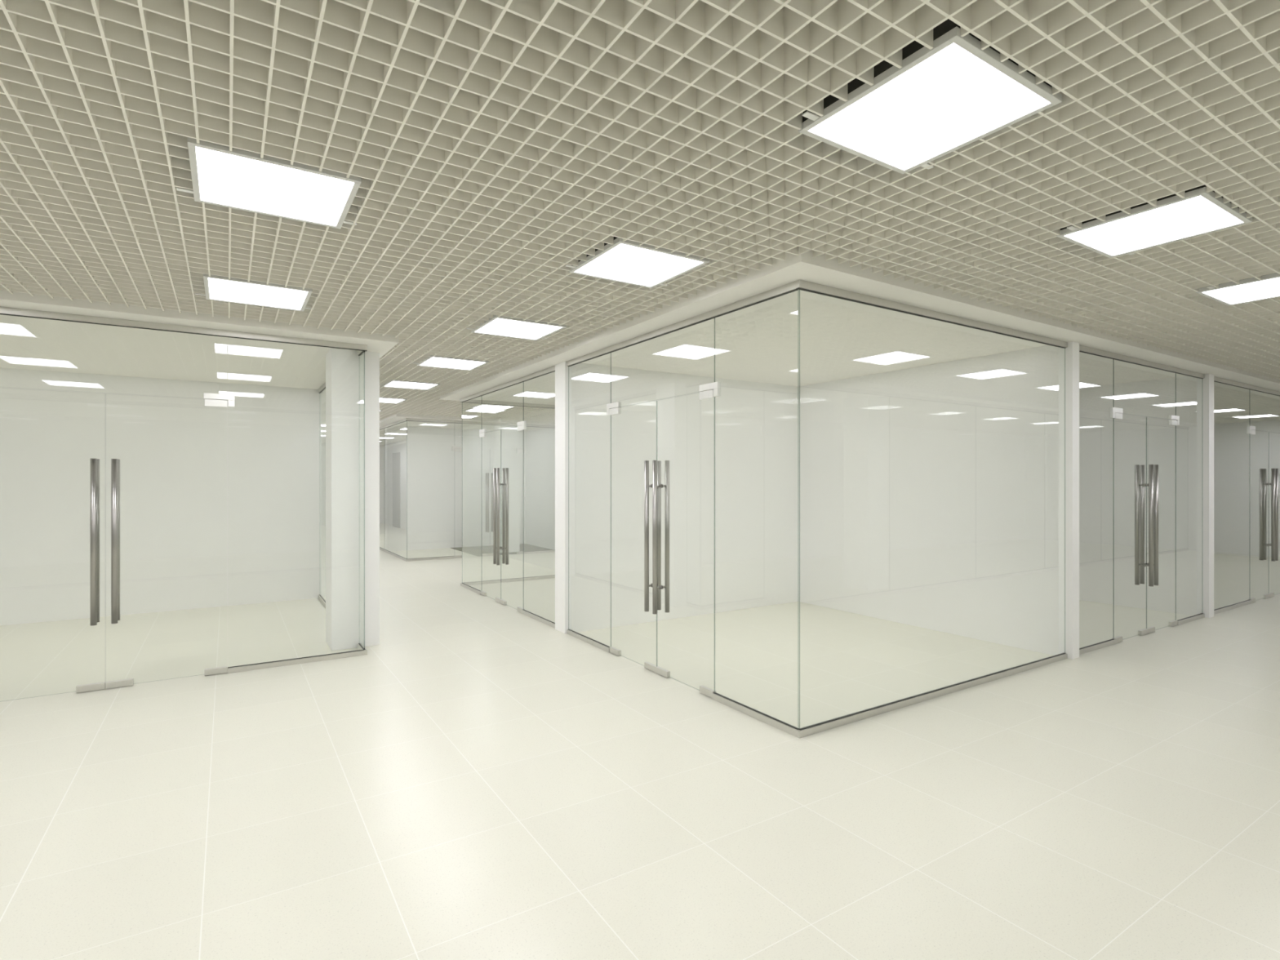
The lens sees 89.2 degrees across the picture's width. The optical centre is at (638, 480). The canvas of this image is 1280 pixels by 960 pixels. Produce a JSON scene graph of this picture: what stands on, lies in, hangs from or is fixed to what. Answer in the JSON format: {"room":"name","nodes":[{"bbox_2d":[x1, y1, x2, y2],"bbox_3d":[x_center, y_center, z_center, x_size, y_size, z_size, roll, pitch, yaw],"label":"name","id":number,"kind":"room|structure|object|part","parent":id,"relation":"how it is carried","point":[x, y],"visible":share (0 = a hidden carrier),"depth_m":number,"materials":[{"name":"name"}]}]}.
{"room":"shopping mall corridor","nodes":[
{"label":"shopping mall corridor","id":0,"kind":"room"},
{"bbox_2d":[0,367,319,625],"bbox_3d":[-7.668,0.168,6.541,8.050,2.764,0.200,0,0,-32],"label":"wall","id":1,"kind":"structure","parent":0,"point":[220,506],"depth_m":7.67,"materials":[{"name":"white paint"}]},
{"bbox_2d":[0,289,399,389],"bbox_3d":[-10.699,-1.482,11.529,8.270,0.536,19.070,0,0,-32],"label":"ceiling","id":2,"kind":"structure","parent":0,"point":[25,343],"depth_m":5.85,"materials":[{"name":"paint"}]},
{"bbox_2d":[395,426,524,551],"bbox_3d":[-4.215,0.168,15.206,3.240,2.764,0.200,0,0,-32],"label":"wall","id":3,"kind":"structure","parent":0,"point":[441,491],"depth_m":14.91,"materials":[{"name":"white paint"}]},
{"bbox_2d":[379,413,555,431],"bbox_3d":[-1.281,-1.482,21.523,15.520,0.536,12.270,0,0,-32],"label":"ceiling","id":4,"kind":"structure","parent":0,"point":[396,417],"depth_m":13.63,"materials":[{"name":"paint"}]},
{"bbox_2d":[450,543,553,556],"bbox_3d":[-3.046,1.547,14.650,1.840,0.006,1.970,0,0,-32],"label":"floor","id":5,"kind":"structure","parent":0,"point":[477,551],"depth_m":14.56,"materials":[{"name":"tile"}]},
{"bbox_2d":[524,427,555,549],"bbox_3d":[-2.245,0.168,15.241,0.125,2.764,2.250,0,0,-32],"label":"wall","id":6,"kind":"structure","parent":0,"point":[540,444],"depth_m":15.23,"materials":[{"name":"white paint"}]},
{"bbox_2d":[0,547,1279,959],"bbox_3d":[-0.998,1.610,12.036,25.400,0.120,28.800,0,0,-32],"label":"floor","id":7,"kind":"structure","parent":0,"point":[489,780],"depth_m":3.34,"materials":[{"name":"tile"}]},
{"bbox_2d":[0,306,367,693],"bbox_3d":[-4.629,0.168,4.413,5.205,2.764,0.158,0,0,-32],"label":"glass wall","id":8,"kind":"structure","parent":7,"relation":"on","point":[217,400],"depth_m":4.84,"materials":[{"name":"grey"}]},
{"bbox_3d":[-3.999,0.445,4.762,0.038,1.220,0.074,0,0,-32],"label":"pull handle","id":9,"kind":"part","parent":8,"relation":"part of","materials":[{"name":"metal"}]},
{"bbox_3d":[-4.044,0.445,4.833,0.038,1.220,0.074,0,0,-32],"label":"pull handle","id":10,"kind":"part","parent":8,"relation":"part of","materials":[{"name":"metal"}]},
{"bbox_3d":[-3.897,0.445,4.827,0.038,1.220,0.074,0,0,-32],"label":"pull handle","id":11,"kind":"part","parent":8,"relation":"part of","materials":[{"name":"metal"}]},
{"bbox_3d":[-3.942,0.445,4.897,0.038,1.220,0.074,0,0,-32],"label":"pull handle","id":12,"kind":"part","parent":8,"relation":"part of","materials":[{"name":"metal"}]},
{"bbox_3d":[-4.629,-1.191,4.413,5.205,0.046,0.040,0,0,-32],"label":"header rail","id":13,"kind":"part","parent":8,"relation":"part of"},
{"bbox_3d":[-2.876,1.530,5.523,1.055,0.040,0.040,0,0,-32],"label":"floor rail","id":14,"kind":"part","parent":8,"relation":"part of","materials":[{"name":"silver metal"}]},
{"bbox_2d":[318,350,365,649],"bbox_3d":[-3.340,0.168,7.203,0.040,2.764,3.316,0,0,-32],"label":"glass wall","id":15,"kind":"structure","parent":7,"relation":"on","point":[360,646],"depth_m":5.99,"materials":[{"name":"grey"}]},
{"bbox_3d":[-3.525,-1.191,7.495,0.040,0.046,2.625,0,0,-32],"label":"header rail","id":16,"kind":"part","parent":15,"relation":"part of","materials":[{"name":"grey metal"}]},
{"bbox_3d":[-3.525,1.530,7.495,0.040,0.040,2.625,0,0,-32],"label":"floor rail","id":17,"kind":"part","parent":15,"relation":"part of","materials":[{"name":"silver metal"}]},
{"bbox_3d":[-2.526,-1.191,5.920,0.040,0.046,0.255,0,0,-32],"label":"header rail","id":18,"kind":"part","parent":15,"relation":"part of","materials":[{"name":"grey metal"}]},
{"bbox_3d":[-2.526,1.530,5.920,0.040,0.040,0.255,0,0,-32],"label":"floor rail","id":19,"kind":"part","parent":15,"relation":"part of","materials":[{"name":"silver metal"}]},
{"bbox_3d":[-2.523,0.172,5.914,0.008,2.669,0.264,0,0,-32],"label":"glass panel","id":20,"kind":"part","parent":15,"relation":"part of","materials":[{"name":"clear glass"}]},
{"bbox_2d":[325,347,379,650],"bbox_3d":[-2.733,0.168,6.194,0.415,2.764,0.410,0,0,-32],"label":"column","id":21,"kind":"structure","parent":7,"relation":"on","point":[342,366],"depth_m":6.01,"materials":[{"name":"white paint"}]},
{"bbox_2d":[379,418,407,560],"bbox_3d":[-6.355,0.168,15.500,0.040,2.764,7.012,0,0,-32],"label":"glass wall","id":22,"kind":"structure","parent":7,"relation":"on","point":[388,537],"depth_m":13.98,"materials":[{"name":"grey"}]},
{"bbox_3d":[-6.251,0.172,15.336,0.008,2.669,2.396,0,0,-32],"label":"glass panel","id":23,"kind":"part","parent":22,"relation":"part of","materials":[{"name":"clear glass"}]},
{"bbox_3d":[-5.043,0.172,13.430,0.008,2.669,2.110,0,0,-32],"label":"glass panel","id":24,"kind":"part","parent":22,"relation":"part of","materials":[{"name":"clear glass"}]},
{"bbox_3d":[-6.358,-1.191,15.505,0.040,0.046,7.000,0,0,-32],"label":"header rail","id":25,"kind":"part","parent":22,"relation":"part of","materials":[{"name":"grey metal"}]},
{"bbox_3d":[-5.047,1.530,13.436,0.040,0.040,2.100,0,0,-32],"label":"floor rail","id":26,"kind":"part","parent":22,"relation":"part of","materials":[{"name":"grey metal"}]},
{"bbox_2d":[405,417,555,561],"bbox_3d":[-3.101,0.168,13.402,3.290,2.764,0.158,0,0,-32],"label":"glass wall","id":27,"kind":"structure","parent":7,"relation":"on","point":[459,448],"depth_m":13.38,"materials":[{"name":"grey"}]},
{"bbox_3d":[-4.094,1.530,12.773,0.940,0.040,0.040,0,0,-32],"label":"floor rail","id":28,"kind":"part","parent":27,"relation":"part of","materials":[{"name":"grey metal"}]},
{"bbox_3d":[-3.101,-1.191,13.402,3.290,0.046,0.040,0,0,-32],"label":"header rail","id":29,"kind":"part","parent":27,"relation":"part of","materials":[{"name":"grey metal"}]},
{"bbox_3d":[-3.145,0.445,13.424,0.038,1.220,0.074,0,0,-32],"label":"pull handle","id":30,"kind":"part","parent":27,"relation":"part of","materials":[{"name":"metal"}]},
{"bbox_3d":[-3.100,0.445,13.353,0.038,1.220,0.074,0,0,-32],"label":"pull handle","id":31,"kind":"part","parent":27,"relation":"part of","materials":[{"name":"metal"}]},
{"bbox_3d":[-3.043,0.445,13.488,0.038,1.220,0.074,0,0,-32],"label":"pull handle","id":32,"kind":"part","parent":27,"relation":"part of","materials":[{"name":"metal"}]},
{"bbox_3d":[-2.079,1.530,14.050,0.870,0.040,0.040,0,0,-32],"label":"floor rail","id":33,"kind":"part","parent":27,"relation":"part of","materials":[{"name":"grey metal"}]},
{"bbox_2d":[493,425,519,552],"bbox_3d":[-2.891,0.168,14.228,0.430,2.764,0.430,0,0,-32],"label":"column","id":34,"kind":"structure","parent":7,"relation":"on","point":[506,438],"depth_m":14.07,"materials":[{"name":"white paint"}]},
{"bbox_2d":[460,399,555,586],"bbox_3d":[-1.238,0.168,10.463,3.290,2.764,0.040,0,0,-32],"label":"glass wall","id":35,"kind":"structure","parent":7,"relation":"on","point":[472,401],"depth_m":9.97,"materials":[{"name":"grey"}]},
{"bbox_3d":[-1.238,-1.191,10.463,3.290,0.046,0.040,0,0,-32],"label":"header rail","id":36,"kind":"part","parent":35,"relation":"part of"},
{"bbox_3d":[-1.914,1.530,10.034,1.690,0.040,0.040,0,0,-32],"label":"floor rail","id":37,"kind":"part","parent":35,"relation":"part of","materials":[{"name":"grey metal"}]},
{"bbox_2d":[461,281,799,735],"bbox_3d":[-0.818,0.168,6.763,0.158,2.764,6.684,0,0,-32],"label":"door hardware","id":38,"kind":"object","parent":7,"relation":"on","point":[711,390],"depth_m":5.24,"materials":[{"name":"grey metal"}]},
{"bbox_3d":[-2.370,1.530,9.213,0.040,0.040,0.860,0,0,-32],"label":"floor rail","id":39,"kind":"part","parent":38,"relation":"part of","materials":[{"name":"silver metal"}]},
{"bbox_3d":[-1.811,0.445,8.252,0.074,1.220,0.038,0,0,-32],"label":"pull handle","id":40,"kind":"part","parent":38,"relation":"part of","materials":[{"name":"metal"}]},
{"bbox_3d":[-1.747,0.445,8.151,0.074,1.220,0.038,0,0,-32],"label":"pull handle","id":41,"kind":"part","parent":38,"relation":"part of","materials":[{"name":"metal"}]},
{"bbox_3d":[-1.740,0.445,8.297,0.074,1.220,0.038,0,0,-32],"label":"pull handle","id":42,"kind":"part","parent":38,"relation":"part of","materials":[{"name":"metal"}]},
{"bbox_3d":[-1.676,0.445,8.196,0.074,1.220,0.038,0,0,-32],"label":"pull handle","id":43,"kind":"part","parent":38,"relation":"part of","materials":[{"name":"metal"}]},
{"bbox_3d":[-1.720,-1.191,8.186,0.040,0.046,3.290,0,0,-32],"label":"header rail","id":44,"kind":"part","parent":38,"relation":"part of","materials":[{"name":"grey metal"}]},
{"bbox_3d":[-1.093,1.530,7.198,0.040,0.040,0.950,0,0,-32],"label":"floor rail","id":45,"kind":"part","parent":38,"relation":"part of","materials":[{"name":"silver metal"}]},
{"bbox_3d":[-0.480,1.530,6.231,0.040,0.040,0.860,0,0,-32],"label":"floor rail","id":46,"kind":"part","parent":38,"relation":"part of","materials":[{"name":"silver metal"}]},
{"bbox_3d":[0.081,0.445,5.267,0.074,1.220,0.038,0,0,-32],"label":"pull handle","id":47,"kind":"part","parent":38,"relation":"part of","materials":[{"name":"metal"}]},
{"bbox_3d":[0.145,0.445,5.165,0.074,1.220,0.038,0,0,-32],"label":"pull handle","id":48,"kind":"part","parent":38,"relation":"part of","materials":[{"name":"metal"}]},
{"bbox_3d":[0.152,0.445,5.312,0.074,1.220,0.038,0,0,-32],"label":"pull handle","id":49,"kind":"part","parent":38,"relation":"part of","materials":[{"name":"metal"}]},
{"bbox_3d":[0.216,0.445,5.210,0.074,1.220,0.038,0,0,-32],"label":"pull handle","id":50,"kind":"part","parent":38,"relation":"part of","materials":[{"name":"metal"}]},
{"bbox_3d":[0.127,-1.191,5.272,0.040,0.046,3.130,0,0,-32],"label":"header rail","id":51,"kind":"part","parent":38,"relation":"part of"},
{"bbox_3d":[0.754,1.530,4.284,0.040,0.040,0.790,0,0,-32],"label":"floor rail","id":52,"kind":"part","parent":38,"relation":"part of","materials":[{"name":"silver metal"}]},
{"bbox_2d":[794,279,1067,737],"bbox_3d":[2.348,0.168,4.803,3.290,2.764,0.040,0,0,-32],"label":"glass wall","id":53,"kind":"structure","parent":7,"relation":"on","point":[802,285],"depth_m":4.54,"materials":[{"name":"grey"}]},
{"bbox_3d":[2.348,-1.191,4.803,3.290,0.046,0.040,0,0,-32],"label":"header rail","id":54,"kind":"part","parent":53,"relation":"part of","materials":[{"name":"grey metal"}]},
{"bbox_3d":[2.348,1.530,4.803,3.290,0.040,0.040,0,0,-32],"label":"floor rail","id":55,"kind":"part","parent":53,"relation":"part of","materials":[{"name":"silver metal"}]},
{"bbox_2d":[1079,345,1279,654],"bbox_3d":[8.690,0.168,8.822,11.475,2.764,0.158,0,0,-32],"label":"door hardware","id":56,"kind":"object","parent":7,"relation":"on","point":[1115,413],"depth_m":6.65,"materials":[{"name":"grey metal"}]},
{"bbox_3d":[4.188,1.530,5.969,0.815,0.040,0.040,0,0,-32],"label":"floor rail","id":57,"kind":"part","parent":56,"relation":"part of","materials":[{"name":"silver metal"}]},
{"bbox_3d":[5.084,0.445,6.587,0.038,1.220,0.074,0,0,-32],"label":"pull handle","id":58,"kind":"part","parent":56,"relation":"part of","materials":[{"name":"metal"}]},
{"bbox_3d":[5.134,-1.191,6.569,3.055,0.046,0.040,0,0,-32],"label":"header rail","id":59,"kind":"part","parent":56,"relation":"part of","materials":[{"name":"grey metal"}]},
{"bbox_3d":[5.185,0.445,6.651,0.038,1.220,0.074,0,0,-32],"label":"pull handle","id":60,"kind":"part","parent":56,"relation":"part of","materials":[{"name":"metal"}]},
{"bbox_3d":[5.129,0.445,6.516,0.038,1.220,0.074,0,0,-32],"label":"pull handle","id":61,"kind":"part","parent":56,"relation":"part of","materials":[{"name":"metal"}]},
{"bbox_3d":[5.230,0.445,6.580,0.038,1.220,0.074,0,0,-32],"label":"pull handle","id":62,"kind":"part","parent":56,"relation":"part of","materials":[{"name":"metal"}]},
{"bbox_3d":[6.103,1.530,7.183,0.760,0.040,0.040,0,0,-32],"label":"floor rail","id":63,"kind":"part","parent":56,"relation":"part of","materials":[{"name":"silver metal"}]},
{"bbox_3d":[7.154,1.530,7.849,1.430,0.040,0.040,0,0,-32],"label":"floor rail","id":64,"kind":"part","parent":56,"relation":"part of","materials":[{"name":"silver metal"}]},
{"bbox_3d":[10.043,-1.191,9.680,8.270,0.046,0.040,0,0,-32],"label":"header rail","id":65,"kind":"part","parent":56,"relation":"part of","materials":[{"name":"grey metal"}]},
{"bbox_3d":[8.310,0.445,8.632,0.038,1.220,0.074,0,0,-32],"label":"pull handle","id":66,"kind":"part","parent":56,"relation":"part of","materials":[{"name":"metal"}]},
{"bbox_3d":[8.412,0.445,8.696,0.038,1.220,0.074,0,0,-32],"label":"pull handle","id":67,"kind":"part","parent":56,"relation":"part of","materials":[{"name":"metal"}]},
{"bbox_3d":[8.355,0.445,8.561,0.038,1.220,0.074,0,0,-32],"label":"pull handle","id":68,"kind":"part","parent":56,"relation":"part of","materials":[{"name":"metal"}]},
{"bbox_3d":[8.457,0.445,8.625,0.038,1.220,0.074,0,0,-32],"label":"pull handle","id":69,"kind":"part","parent":56,"relation":"part of","materials":[{"name":"metal"}]},
{"bbox_2d":[0,0,1279,422],"bbox_3d":[-2.002,-1.307,13.619,25.200,0.100,24.850,0,0,-32],"label":"ceiling","id":70,"kind":"structure","parent":0,"point":[494,146],"depth_m":2.53,"materials":[{"name":"white metal"}]},
{"bbox_2d":[195,273,314,311],"bbox_3d":[-2.569,-1.320,4.379,0.720,0.134,0.600,0,0,-32],"label":"ceiling light","id":71,"kind":"object","parent":70,"relation":"attached to","point":[220,288],"visible":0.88,"depth_m":4.36,"materials":[{"name":"white plastic"}]},
{"bbox_2d":[176,137,361,228],"bbox_3d":[-1.575,-1.320,2.811,0.720,0.134,0.600,0,0,-32],"label":"ceiling light","id":72,"kind":"object","parent":70,"relation":"attached to","point":[237,179],"visible":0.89,"depth_m":2.76,"materials":[{"name":"white plastic"}]},
{"bbox_2d":[379,396,406,403],"bbox_3d":[-3.982,-1.320,10.078,0.720,0.134,0.600,0,0,-32],"label":"ceiling light","id":73,"kind":"object","parent":70,"relation":"attached to","point":[391,400],"visible":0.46,"depth_m":10.14,"materials":[{"name":"white plastic"}]},
{"bbox_2d":[379,398,403,403],"bbox_3d":[-3.982,-1.262,10.078,0.554,0.005,0.554,0,0,-32],"label":"diffuser","id":74,"kind":"object","parent":73,"relation":"attached to","point":[381,400],"depth_m":10.14,"materials":[{"name":"white plastic"}]},
{"bbox_2d":[379,379,439,390],"bbox_3d":[-2.988,-1.320,8.509,0.720,0.134,0.600,0,0,-32],"label":"ceiling light","id":75,"kind":"object","parent":70,"relation":"attached to","point":[394,384],"visible":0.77,"depth_m":8.50,"materials":[{"name":"white plastic"}]},
{"bbox_2d":[385,381,435,389],"bbox_3d":[-2.988,-1.262,8.509,0.554,0.005,0.554,0,0,-32],"label":"diffuser","id":76,"kind":"object","parent":75,"relation":"attached to","point":[406,384],"depth_m":8.50,"materials":[{"name":"white plastic"}]},
{"bbox_2d":[413,355,488,370],"bbox_3d":[-1.994,-1.320,6.941,0.720,0.134,0.600,0,0,-32],"label":"ceiling light","id":77,"kind":"object","parent":70,"relation":"attached to","point":[450,362],"visible":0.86,"depth_m":6.91,"materials":[{"name":"white plastic"}]},
{"bbox_2d":[420,357,484,368],"bbox_3d":[-1.994,-1.262,6.941,0.554,0.005,0.554,0,0,-32],"label":"diffuser","id":78,"kind":"object","parent":77,"relation":"attached to","point":[442,362],"depth_m":6.91,"materials":[{"name":"white plastic"}]},
{"bbox_2d":[463,407,506,413],"bbox_3d":[-2.739,-1.320,11.584,0.720,0.134,0.600,0,0,-32],"label":"ceiling light","id":79,"kind":"object","parent":70,"relation":"attached to","point":[473,410],"visible":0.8,"depth_m":11.54,"materials":[{"name":"white plastic"}]},
{"bbox_2d":[466,315,566,340],"bbox_3d":[-1.000,-1.320,5.373,0.720,0.134,0.600,0,0,-32],"label":"ceiling light","id":80,"kind":"object","parent":70,"relation":"attached to","point":[502,326],"visible":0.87,"depth_m":5.36,"materials":[{"name":"white plastic"}]},
{"bbox_2d":[475,318,559,338],"bbox_3d":[-1.000,-1.262,5.373,0.554,0.005,0.554,0,0,-32],"label":"diffuser","id":81,"kind":"object","parent":80,"relation":"attached to","point":[519,328],"depth_m":5.36,"materials":[{"name":"white plastic"}]},
{"bbox_2d":[564,236,709,288],"bbox_3d":[-0.007,-1.320,3.805,0.720,0.134,0.600,0,0,-32],"label":"ceiling light","id":82,"kind":"object","parent":70,"relation":"attached to","point":[628,262],"visible":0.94,"depth_m":3.78,"materials":[{"name":"white plastic"}]},
{"bbox_2d":[576,244,701,285],"bbox_3d":[-0.007,-1.262,3.805,0.554,0.005,0.554,0,0,-32],"label":"diffuser","id":83,"kind":"object","parent":82,"relation":"attached to","point":[628,264],"depth_m":3.80,"materials":[{"name":"white plastic"}]},
{"bbox_2d":[798,18,1062,173],"bbox_3d":[0.987,-1.320,2.237,0.720,0.134,0.600,0,0,-32],"label":"ceiling light","id":84,"kind":"object","parent":70,"relation":"attached to","point":[949,96],"visible":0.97,"depth_m":2.17,"materials":[{"name":"white plastic"}]},
{"bbox_2d":[1056,184,1252,257],"bbox_3d":[2.555,-1.320,3.231,0.720,0.134,0.600,0,0,-32],"label":"ceiling light","id":85,"kind":"object","parent":70,"relation":"attached to","point":[1174,218],"visible":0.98,"depth_m":3.18,"materials":[{"name":"white plastic"}]},
{"bbox_2d":[1195,272,1279,306],"bbox_3d":[4.124,-1.320,4.224,0.720,0.134,0.600,0,0,-32],"label":"ceiling light","id":86,"kind":"object","parent":70,"relation":"attached to","point":[1252,289],"visible":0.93,"depth_m":4.30,"materials":[{"name":"white plastic"}]},
{"bbox_2d":[1204,277,1279,303],"bbox_3d":[4.124,-1.262,4.224,0.554,0.005,0.554,0,0,-32],"label":"diffuser","id":87,"kind":"object","parent":86,"relation":"attached to","point":[1231,292],"depth_m":4.30,"materials":[{"name":"white plastic"}]},
{"bbox_2d":[555,361,798,633],"bbox_3d":[5.657,0.168,10.772,15.310,2.764,0.240,0,0,-32],"label":"wall","id":88,"kind":"structure","parent":0,"point":[732,456],"depth_m":7.30,"materials":[{"name":"white paint"}]},
{"bbox_2d":[440,246,1279,424],"bbox_3d":[5.526,-1.482,10.783,15.520,0.536,7.200,0,0,-32],"label":"ceiling","id":89,"kind":"structure","parent":0,"point":[798,338],"depth_m":5.72,"materials":[{"name":"paint"}]},
{"bbox_2d":[798,341,1079,659],"bbox_3d":[2.964,0.168,7.022,0.125,2.764,3.210,0,0,-32],"label":"wall","id":90,"kind":"structure","parent":0,"point":[944,497],"depth_m":6.58,"materials":[{"name":"white paint"}]},
{"bbox_2d":[1079,373,1213,617],"bbox_3d":[5.660,0.168,8.732,0.150,2.764,3.210,0,0,-32],"label":"wall","id":91,"kind":"structure","parent":0,"point":[1110,449],"depth_m":7.82,"materials":[{"name":"white paint"}]},
{"bbox_2d":[1213,420,1279,558],"bbox_3d":[12.772,0.168,13.239,0.150,2.764,3.210,0,0,-32],"label":"wall","id":92,"kind":"structure","parent":0,"point":[1238,455],"depth_m":13.47,"materials":[{"name":"white paint"}]}
]}

